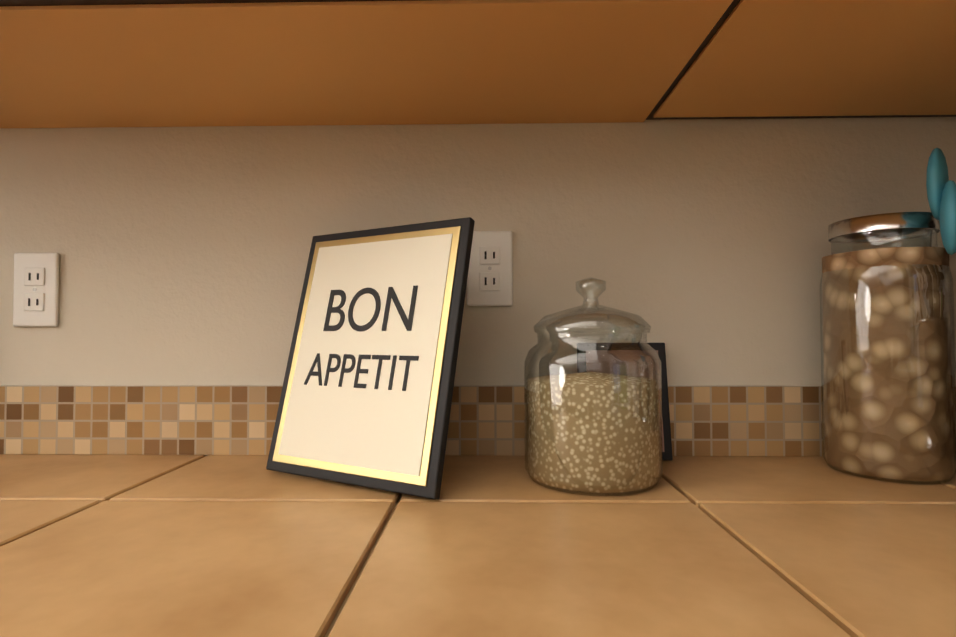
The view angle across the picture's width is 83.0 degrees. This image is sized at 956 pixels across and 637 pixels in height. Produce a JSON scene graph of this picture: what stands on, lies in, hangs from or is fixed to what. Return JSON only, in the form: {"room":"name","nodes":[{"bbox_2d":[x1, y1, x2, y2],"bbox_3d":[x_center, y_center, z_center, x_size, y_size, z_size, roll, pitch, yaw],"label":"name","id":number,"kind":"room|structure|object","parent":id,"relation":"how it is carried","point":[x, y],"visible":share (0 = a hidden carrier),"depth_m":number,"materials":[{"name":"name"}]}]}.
{"room":"kitchen","nodes":[
{"label":"kitchen","id":0,"kind":"room"},
{"bbox_2d":[0,117,955,455],"bbox_3d":[-2.655,-0.269,0.970,7.350,2.810,0.150,0,-1,1],"label":"wall","id":1,"kind":"structure","parent":0,"point":[702,247],"depth_m":0.82,"materials":[{"name":"paint"}]},
{"bbox_2d":[13,253,58,326],"bbox_3d":[-0.692,-0.045,0.845,0.070,0.116,0.008,0,-1,1],"label":"electrical outlet","id":2,"kind":"object","parent":1,"relation":"attached to","point":[36,292],"visible":1,"depth_m":0.84,"materials":[{"name":"white plastic"}]},
{"bbox_2d":[0,0,347,127],"bbox_3d":[-0.543,-0.764,0.693,0.656,0.911,0.340,0,-1,1],"label":"upper cabinet","id":3,"kind":"object","parent":1,"relation":"attached to","point":[122,63],"depth_m":0.66,"materials":[{"name":"brown wood"}]},
{"bbox_2d":[467,231,512,305],"bbox_3d":[0.018,-0.077,0.831,0.070,0.116,0.008,0,-1,1],"label":"electrical outlet","id":4,"kind":"object","parent":1,"relation":"attached to","point":[490,278],"visible":0.92,"depth_m":0.83,"materials":[{"name":"white plastic"}]},
{"bbox_2d":[264,0,755,124],"bbox_3d":[0.018,-0.766,0.681,0.467,0.911,0.340,0,-1,1],"label":"upper cabinet","id":5,"kind":"object","parent":1,"relation":"attached to","point":[380,62],"depth_m":0.63,"materials":[{"name":"brown wood"}]},
{"bbox_2d":[664,0,955,119],"bbox_3d":[0.554,-0.770,0.536,0.610,0.911,0.610,0,-1,1],"label":"upper cabinet","id":6,"kind":"object","parent":1,"relation":"attached to","point":[786,58],"depth_m":0.66,"materials":[{"name":"brown wood"}]},
{"bbox_3d":[-2.442,1.080,-2.519,7.910,0.060,7.050,0,-1,1],"label":"floor","id":7,"kind":"structure","parent":0,"visible":0},
{"bbox_2d":[0,385,955,636],"bbox_3d":[-0.336,0.608,0.486,1.077,1.025,0.681,0,-1,1],"label":"countertop","id":8,"kind":"structure","parent":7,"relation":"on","point":[130,511],"depth_m":0.49,"materials":[{"name":"beige tile"}]},
{"bbox_2d":[266,217,474,498],"bbox_3d":[-0.143,0.039,0.698,0.270,0.327,0.092,-1,-2,29],"label":"picture frame","id":9,"kind":"object","parent":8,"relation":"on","point":[367,391],"visible":1,"depth_m":0.68,"materials":[{"name":"black"}]},
{"bbox_2d":[524,277,662,495],"bbox_3d":[0.146,0.075,0.695,0.172,0.257,0.172,0,-1,1],"label":"jar","id":10,"kind":"object","parent":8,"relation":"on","point":[592,433],"visible":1,"depth_m":0.63,"materials":[{"name":"clear glass"}]},
{"bbox_2d":[577,343,672,460],"bbox_3d":[0.213,0.120,0.791,0.130,0.168,0.039,0,-1,1],"label":"photo frame","id":11,"kind":"object","parent":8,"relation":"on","point":[659,348],"visible":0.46,"depth_m":0.80,"materials":[{"name":"black"}]},
{"bbox_2d":[668,386,955,500],"bbox_3d":[0.546,0.429,-0.895,0.743,1.313,3.414,0,-1,1],"label":"tile backsplash","id":12,"kind":"structure","parent":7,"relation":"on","point":[793,413],"depth_m":0.81,"materials":[{"name":"tile"}]},
{"bbox_2d":[820,212,955,483],"bbox_3d":[0.546,0.036,0.728,0.144,0.335,0.144,0,-1,1],"label":"jar","id":13,"kind":"object","parent":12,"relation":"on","point":[888,376],"visible":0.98,"depth_m":0.67,"materials":[{"name":"clear glass"}]},
{"bbox_2d":[926,148,955,254],"bbox_3d":[0.662,-0.015,0.565,0.242,0.428,0.244,0,-1,1],"label":"utensils","id":14,"kind":"object","parent":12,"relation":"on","point":[941,191],"visible":0.98,"depth_m":0.64,"materials":[{"name":"teal plastic"}]}
]}

